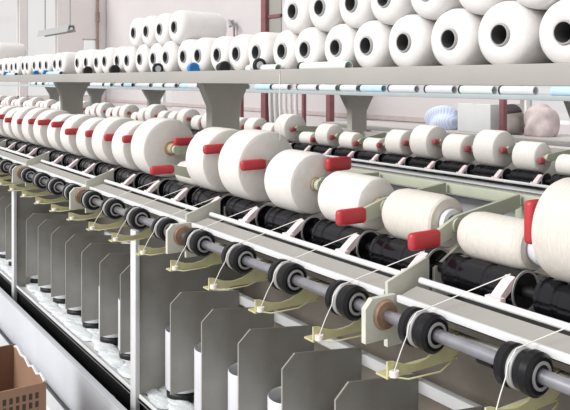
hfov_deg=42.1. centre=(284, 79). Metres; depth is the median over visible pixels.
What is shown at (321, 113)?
trim
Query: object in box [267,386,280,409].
pot
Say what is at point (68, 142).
package
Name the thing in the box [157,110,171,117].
package
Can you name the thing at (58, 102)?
package
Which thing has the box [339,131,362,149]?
package
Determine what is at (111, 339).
pot
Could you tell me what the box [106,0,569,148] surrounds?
wall
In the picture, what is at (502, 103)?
wall post
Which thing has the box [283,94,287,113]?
yarn hank
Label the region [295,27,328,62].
cone
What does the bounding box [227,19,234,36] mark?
tap
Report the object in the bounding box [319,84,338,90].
tube
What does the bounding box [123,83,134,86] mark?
tube
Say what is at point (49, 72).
tube
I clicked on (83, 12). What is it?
wall
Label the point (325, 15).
cone
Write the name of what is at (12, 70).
cone
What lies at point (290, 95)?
yarn hank
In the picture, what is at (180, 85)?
tube
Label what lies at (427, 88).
tube
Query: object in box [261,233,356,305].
thread
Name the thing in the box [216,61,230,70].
bobbin
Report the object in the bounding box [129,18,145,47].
cone
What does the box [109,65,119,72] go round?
bobbin
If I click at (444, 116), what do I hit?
cloth bundle
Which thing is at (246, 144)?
package
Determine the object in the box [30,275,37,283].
pot
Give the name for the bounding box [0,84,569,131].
shelf
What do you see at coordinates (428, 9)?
cone
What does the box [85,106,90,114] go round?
package
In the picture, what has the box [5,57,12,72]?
cone
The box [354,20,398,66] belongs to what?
cone
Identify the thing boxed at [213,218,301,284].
thread
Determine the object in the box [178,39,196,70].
cone
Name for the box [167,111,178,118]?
package
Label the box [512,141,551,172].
package
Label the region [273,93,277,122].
yarn hank
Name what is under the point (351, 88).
tube
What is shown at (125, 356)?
pot
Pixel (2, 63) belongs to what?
cone
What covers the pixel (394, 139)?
package
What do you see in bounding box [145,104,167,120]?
package
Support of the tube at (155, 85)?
on the shelf at (356, 104)
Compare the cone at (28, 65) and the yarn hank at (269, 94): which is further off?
the yarn hank at (269, 94)
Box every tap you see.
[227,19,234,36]
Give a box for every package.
[0,105,19,137]
[3,107,22,139]
[6,96,18,104]
[11,106,37,142]
[17,97,29,106]
[22,107,51,145]
[29,97,43,105]
[33,109,70,148]
[44,99,57,107]
[47,114,75,152]
[54,101,59,109]
[60,114,95,156]
[76,117,105,160]
[83,101,92,113]
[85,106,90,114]
[90,103,99,116]
[92,116,133,165]
[96,102,114,117]
[106,107,114,117]
[112,106,121,116]
[112,120,144,171]
[119,104,138,117]
[131,112,137,119]
[131,117,193,177]
[137,107,146,120]
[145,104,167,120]
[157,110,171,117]
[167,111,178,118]
[175,161,198,185]
[177,108,199,129]
[186,127,239,192]
[191,115,203,130]
[201,113,205,128]
[218,129,292,202]
[240,117,247,130]
[244,117,266,128]
[262,122,274,130]
[264,149,334,214]
[274,114,305,141]
[299,131,317,144]
[315,123,342,146]
[318,171,393,230]
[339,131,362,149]
[363,137,385,152]
[382,188,462,248]
[385,129,412,155]
[409,125,447,159]
[442,134,474,163]
[457,212,540,270]
[473,129,515,167]
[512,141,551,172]
[531,177,569,282]
[555,154,569,175]
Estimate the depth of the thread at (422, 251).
1.75 m
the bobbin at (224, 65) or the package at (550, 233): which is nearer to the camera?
the package at (550, 233)
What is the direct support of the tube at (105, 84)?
on the shelf at (356, 104)
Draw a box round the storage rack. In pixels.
[240,0,333,122]
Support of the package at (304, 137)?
on the machine at (509, 178)
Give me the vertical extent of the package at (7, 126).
0.225 m
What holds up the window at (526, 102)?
in the wall at (246, 14)
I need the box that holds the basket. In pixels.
[0,344,45,409]
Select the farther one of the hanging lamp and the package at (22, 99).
the package at (22, 99)
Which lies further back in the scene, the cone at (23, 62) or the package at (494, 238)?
the cone at (23, 62)
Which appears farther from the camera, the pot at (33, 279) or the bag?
the bag
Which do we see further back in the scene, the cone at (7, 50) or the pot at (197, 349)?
the cone at (7, 50)
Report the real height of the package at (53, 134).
0.218 m
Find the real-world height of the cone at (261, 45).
0.152 m
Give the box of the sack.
[524,103,559,136]
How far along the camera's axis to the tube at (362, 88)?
5.21 m
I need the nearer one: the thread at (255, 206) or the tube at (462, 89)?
the thread at (255, 206)
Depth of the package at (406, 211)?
1.81 m
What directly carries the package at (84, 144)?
on the machine at (212, 347)
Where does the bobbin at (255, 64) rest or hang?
on the shelf at (222, 92)
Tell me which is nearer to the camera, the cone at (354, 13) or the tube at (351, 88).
the cone at (354, 13)
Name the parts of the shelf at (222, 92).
shelf post, shelf post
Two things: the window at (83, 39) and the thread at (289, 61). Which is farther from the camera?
the window at (83, 39)
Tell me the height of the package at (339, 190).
0.148 m
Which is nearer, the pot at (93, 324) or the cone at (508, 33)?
the cone at (508, 33)
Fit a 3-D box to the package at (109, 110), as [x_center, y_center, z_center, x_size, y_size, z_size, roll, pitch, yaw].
[-2.072,0.409,8.939,0.155,0.155,0.174,0,0,-34]
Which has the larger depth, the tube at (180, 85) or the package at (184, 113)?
the tube at (180, 85)
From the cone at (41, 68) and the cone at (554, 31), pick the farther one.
the cone at (41, 68)
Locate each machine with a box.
[0,100,569,216]
[0,114,569,409]
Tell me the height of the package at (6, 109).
0.229 m
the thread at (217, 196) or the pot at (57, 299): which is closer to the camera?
the thread at (217, 196)
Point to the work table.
(560, 139)
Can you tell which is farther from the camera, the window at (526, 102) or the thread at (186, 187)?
the window at (526, 102)
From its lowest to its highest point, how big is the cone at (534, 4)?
0.154 m
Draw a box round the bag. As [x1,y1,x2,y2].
[507,104,524,133]
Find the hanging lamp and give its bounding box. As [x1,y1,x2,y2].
[37,0,75,36]
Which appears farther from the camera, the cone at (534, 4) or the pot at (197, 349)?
the pot at (197, 349)
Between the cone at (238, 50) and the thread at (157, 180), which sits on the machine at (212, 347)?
the thread at (157, 180)
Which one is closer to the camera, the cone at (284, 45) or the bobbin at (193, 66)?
the cone at (284, 45)
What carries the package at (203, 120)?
on the machine at (509, 178)
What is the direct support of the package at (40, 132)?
on the machine at (212, 347)
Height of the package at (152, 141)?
0.248 m
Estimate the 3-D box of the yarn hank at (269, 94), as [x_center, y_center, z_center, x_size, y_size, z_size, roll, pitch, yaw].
[-0.185,0.201,9.473,0.061,0.700,0.053,0,0,-34]
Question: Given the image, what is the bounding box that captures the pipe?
[96,0,99,82]
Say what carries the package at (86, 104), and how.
on the machine at (509, 178)
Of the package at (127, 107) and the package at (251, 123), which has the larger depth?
the package at (127, 107)
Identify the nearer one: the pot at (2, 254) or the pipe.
the pot at (2, 254)
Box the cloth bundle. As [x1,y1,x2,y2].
[424,105,457,129]
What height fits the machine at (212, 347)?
1.290 m
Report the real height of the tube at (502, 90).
0.055 m
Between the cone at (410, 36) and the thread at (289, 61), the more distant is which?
the thread at (289, 61)
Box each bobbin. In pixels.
[82,66,92,72]
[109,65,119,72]
[151,63,162,71]
[187,62,198,70]
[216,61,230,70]
[249,58,265,69]
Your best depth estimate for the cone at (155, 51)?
3.46 m
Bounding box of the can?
[165,325,193,400]
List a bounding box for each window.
[7,0,18,96]
[27,0,56,96]
[83,39,95,96]
[152,83,171,107]
[524,100,568,124]
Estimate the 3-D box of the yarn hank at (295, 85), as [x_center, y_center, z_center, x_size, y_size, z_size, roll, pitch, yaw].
[0.136,0.201,8.996,0.061,0.700,0.053,0,0,-34]
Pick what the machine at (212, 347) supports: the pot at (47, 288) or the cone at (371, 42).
the pot at (47, 288)
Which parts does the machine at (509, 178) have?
cradle arm, cradle arm, cradle arm, handle, guide rod, handle, cradle arm, delivery rail, panel, handle, handle, cradle arm, handle, cradle arm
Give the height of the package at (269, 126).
0.140 m
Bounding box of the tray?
[0,267,193,409]
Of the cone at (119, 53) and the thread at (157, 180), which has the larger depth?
the cone at (119, 53)
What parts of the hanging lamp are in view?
cord, cord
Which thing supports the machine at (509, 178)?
on the floor
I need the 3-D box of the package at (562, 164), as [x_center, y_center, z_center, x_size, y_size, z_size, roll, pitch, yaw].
[1.450,0.432,3.716,0.112,0.112,0.174,0,0,-34]
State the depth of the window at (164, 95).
15.55 m
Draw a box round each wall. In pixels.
[18,0,105,102]
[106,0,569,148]
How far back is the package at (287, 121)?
5.74 m
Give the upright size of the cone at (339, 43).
0.154 m
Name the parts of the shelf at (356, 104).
shelf post, shelf post, shelf post, shelf post, shelf post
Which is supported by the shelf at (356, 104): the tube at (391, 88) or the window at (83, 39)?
the tube at (391, 88)
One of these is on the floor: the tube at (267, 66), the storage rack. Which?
the storage rack
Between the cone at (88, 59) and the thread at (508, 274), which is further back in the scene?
the cone at (88, 59)
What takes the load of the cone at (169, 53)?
on the shelf at (222, 92)
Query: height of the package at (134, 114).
0.129 m
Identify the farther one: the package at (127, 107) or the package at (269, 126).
the package at (127, 107)
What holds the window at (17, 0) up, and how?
in the wall at (83, 12)
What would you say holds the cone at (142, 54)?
on the shelf at (222, 92)
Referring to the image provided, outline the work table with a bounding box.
[322,120,569,146]
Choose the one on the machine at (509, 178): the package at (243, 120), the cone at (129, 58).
the package at (243, 120)
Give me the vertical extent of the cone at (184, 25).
0.154 m
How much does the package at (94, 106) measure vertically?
0.193 m
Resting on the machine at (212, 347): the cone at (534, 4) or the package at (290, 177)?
the package at (290, 177)
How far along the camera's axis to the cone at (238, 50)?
2.82 m
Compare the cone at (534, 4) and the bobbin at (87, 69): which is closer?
the cone at (534, 4)
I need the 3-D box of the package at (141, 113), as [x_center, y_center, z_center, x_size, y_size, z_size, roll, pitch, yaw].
[-1.508,0.393,8.104,0.185,0.185,0.174,0,0,-34]
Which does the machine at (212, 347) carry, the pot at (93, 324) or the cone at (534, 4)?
the pot at (93, 324)
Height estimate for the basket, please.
0.398 m
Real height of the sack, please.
0.259 m
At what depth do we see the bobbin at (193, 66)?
3.06 m
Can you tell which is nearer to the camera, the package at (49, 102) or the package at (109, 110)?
the package at (109, 110)
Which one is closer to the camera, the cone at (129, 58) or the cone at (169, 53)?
the cone at (169, 53)
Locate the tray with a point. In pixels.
(82, 351)
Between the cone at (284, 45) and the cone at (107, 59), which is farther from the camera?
the cone at (107, 59)
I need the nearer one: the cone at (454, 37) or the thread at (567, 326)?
the thread at (567, 326)
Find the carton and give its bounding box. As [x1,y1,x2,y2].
[458,102,521,132]
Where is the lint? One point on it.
(109, 353)
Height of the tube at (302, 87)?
0.055 m
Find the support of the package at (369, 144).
on the machine at (509, 178)
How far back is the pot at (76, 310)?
3.94 m
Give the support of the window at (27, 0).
in the wall at (83, 12)
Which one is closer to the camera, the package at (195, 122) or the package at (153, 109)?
the package at (195, 122)
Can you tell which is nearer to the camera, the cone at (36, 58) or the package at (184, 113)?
the cone at (36, 58)
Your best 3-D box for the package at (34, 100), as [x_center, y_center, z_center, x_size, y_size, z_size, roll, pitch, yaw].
[-3.904,0.377,11.655,0.216,0.216,0.174,0,0,-34]
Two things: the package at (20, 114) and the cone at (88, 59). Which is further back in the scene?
the package at (20, 114)
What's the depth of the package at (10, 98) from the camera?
12.84 m
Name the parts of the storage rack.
post, post, post, post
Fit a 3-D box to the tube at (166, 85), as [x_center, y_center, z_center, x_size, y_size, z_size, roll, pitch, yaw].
[-1.223,0.059,7.945,0.055,0.055,0.260,0,0,-34]
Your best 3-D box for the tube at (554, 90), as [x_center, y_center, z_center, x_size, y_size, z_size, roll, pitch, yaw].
[1.522,0.060,3.921,0.052,0.052,0.240,0,0,-34]
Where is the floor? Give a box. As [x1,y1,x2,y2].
[0,329,69,409]
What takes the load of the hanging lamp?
hanging from the ceiling beam
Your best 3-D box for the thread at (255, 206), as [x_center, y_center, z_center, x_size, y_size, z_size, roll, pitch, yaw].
[-0.223,0.496,2.375,0.265,0.179,0.042,0,0,-15]
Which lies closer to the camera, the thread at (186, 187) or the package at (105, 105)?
the thread at (186, 187)
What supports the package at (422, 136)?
on the machine at (509, 178)
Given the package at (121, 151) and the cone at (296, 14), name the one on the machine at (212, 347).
the package at (121, 151)
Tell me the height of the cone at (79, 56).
0.152 m
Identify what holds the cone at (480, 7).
on the cone at (508, 33)
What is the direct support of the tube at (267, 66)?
on the shelf at (222, 92)
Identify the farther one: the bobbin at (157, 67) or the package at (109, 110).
the package at (109, 110)
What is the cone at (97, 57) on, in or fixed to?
on the shelf at (222, 92)
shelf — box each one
[0,63,569,129]
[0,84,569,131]
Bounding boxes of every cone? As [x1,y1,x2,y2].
[0,43,25,58]
[0,58,7,74]
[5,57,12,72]
[10,58,15,72]
[14,56,24,74]
[21,56,29,74]
[25,56,34,74]
[32,55,40,73]
[38,54,49,73]
[44,54,54,70]
[53,53,60,70]
[58,52,76,73]
[75,50,86,73]
[83,49,97,72]
[93,49,104,72]
[101,47,116,72]
[114,46,127,72]
[123,46,138,72]
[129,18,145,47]
[136,44,150,71]
[142,16,158,46]
[149,43,164,71]
[155,13,172,45]
[161,41,181,71]
[169,10,226,44]
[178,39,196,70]
[192,37,216,70]
[211,36,234,70]
[229,34,254,69]
[248,32,279,63]
[273,30,298,68]
[283,0,314,33]
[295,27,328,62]
[309,0,345,31]
[325,24,360,67]
[339,0,377,28]
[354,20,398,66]
[371,0,417,24]
[389,14,442,66]
[411,0,464,19]
[431,8,492,65]
[459,0,516,14]
[478,1,553,64]
[517,0,559,9]
[539,0,569,62]
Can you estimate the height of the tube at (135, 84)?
0.055 m
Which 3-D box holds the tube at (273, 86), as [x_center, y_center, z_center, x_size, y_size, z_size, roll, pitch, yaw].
[-0.030,0.059,6.163,0.055,0.055,0.240,0,0,-34]
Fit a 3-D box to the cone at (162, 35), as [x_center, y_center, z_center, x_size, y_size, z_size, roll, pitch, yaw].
[-0.479,-0.234,3.480,0.248,0.154,0.154,0,0,-34]
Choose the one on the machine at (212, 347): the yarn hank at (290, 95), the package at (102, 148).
the package at (102, 148)
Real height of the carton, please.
0.242 m
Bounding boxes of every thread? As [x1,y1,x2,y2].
[93,180,158,224]
[116,187,186,236]
[143,196,218,250]
[175,206,256,265]
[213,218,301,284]
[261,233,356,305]
[279,61,289,123]
[319,251,424,334]
[394,274,510,370]
[496,326,569,409]
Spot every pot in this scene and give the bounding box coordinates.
[0,251,5,258]
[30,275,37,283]
[40,285,50,292]
[53,295,64,303]
[67,306,80,315]
[82,319,98,328]
[99,285,117,344]
[118,297,129,360]
[194,343,200,409]
[228,363,237,409]
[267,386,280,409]
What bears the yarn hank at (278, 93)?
hanging from the storage rack
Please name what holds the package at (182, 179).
on the machine at (212, 347)
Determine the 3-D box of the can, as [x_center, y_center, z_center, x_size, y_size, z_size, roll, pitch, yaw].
[-0.403,1.119,2.958,0.150,0.298,0.150,0,0,-34]
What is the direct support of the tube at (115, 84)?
on the shelf at (356, 104)
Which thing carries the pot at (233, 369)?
on the machine at (212, 347)
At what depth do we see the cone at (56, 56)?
4.74 m
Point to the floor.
(6, 338)
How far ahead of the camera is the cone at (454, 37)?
1.91 m
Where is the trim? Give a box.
[105,99,424,121]
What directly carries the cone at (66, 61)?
on the shelf at (222, 92)
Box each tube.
[46,71,63,73]
[104,83,113,86]
[114,83,123,86]
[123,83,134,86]
[134,83,141,86]
[142,83,152,86]
[153,83,164,87]
[164,83,177,87]
[178,83,188,87]
[187,83,197,87]
[245,64,281,69]
[254,84,271,89]
[271,84,291,89]
[296,84,319,90]
[297,61,352,68]
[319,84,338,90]
[338,84,359,91]
[359,85,386,91]
[387,85,419,92]
[423,85,456,93]
[458,85,496,93]
[498,86,538,94]
[550,86,569,95]
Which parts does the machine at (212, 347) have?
separator plate, separator plate, separator plate, handle, separator plate, plate, frame post, delivery rail, guide rod, handle, handle, plate, separator plate, handle, delivery rail, separator plate, panel, guide rod, handle, separator plate, handle, separator plate, separator plate, handle, plate, separator plate, separator plate, handle, frame post, delivery rail, guide rod, handle, cradle arm, cradle arm, handle, separator plate, handle, plate, separator plate, handle, separator plate, guide rail, delivery rail, guide rod, separator plate, panel, handle, cradle arm, handle, separator plate, cradle arm, handle, plate, separator plate, cradle arm, delivery rail, guide rod, beam post, handle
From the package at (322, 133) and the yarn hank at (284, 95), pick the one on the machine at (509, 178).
the package at (322, 133)
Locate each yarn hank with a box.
[268,93,272,122]
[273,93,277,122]
[278,93,281,114]
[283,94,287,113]
[289,84,292,113]
[294,84,297,113]
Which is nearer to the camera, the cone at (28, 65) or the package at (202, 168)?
the package at (202, 168)
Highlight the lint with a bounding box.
[0,258,193,409]
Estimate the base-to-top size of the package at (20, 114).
0.240 m
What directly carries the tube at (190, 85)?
on the shelf at (356, 104)
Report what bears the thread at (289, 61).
hanging from the shelf at (222, 92)
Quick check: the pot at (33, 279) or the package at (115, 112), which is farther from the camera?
the package at (115, 112)
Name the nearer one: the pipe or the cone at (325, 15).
the cone at (325, 15)
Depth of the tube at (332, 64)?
2.31 m
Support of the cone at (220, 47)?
on the shelf at (222, 92)
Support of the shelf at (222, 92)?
on the machine at (212, 347)
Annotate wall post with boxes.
[499,99,506,130]
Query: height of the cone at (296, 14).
0.154 m
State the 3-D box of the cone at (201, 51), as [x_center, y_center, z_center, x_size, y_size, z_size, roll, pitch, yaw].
[-0.265,-0.102,3.153,0.248,0.154,0.154,0,0,-34]
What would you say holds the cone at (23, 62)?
on the shelf at (222, 92)
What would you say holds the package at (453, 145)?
on the machine at (509, 178)
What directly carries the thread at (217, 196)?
on the machine at (212, 347)
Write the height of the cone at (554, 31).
0.162 m
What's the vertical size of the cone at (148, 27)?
0.154 m
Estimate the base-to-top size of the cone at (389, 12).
0.154 m
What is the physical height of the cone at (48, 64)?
0.146 m
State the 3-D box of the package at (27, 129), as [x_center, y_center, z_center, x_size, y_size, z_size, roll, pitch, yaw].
[-1.503,0.290,4.608,0.238,0.238,0.169,0,0,-34]
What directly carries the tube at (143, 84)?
on the shelf at (356, 104)
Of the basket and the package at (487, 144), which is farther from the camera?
the package at (487, 144)

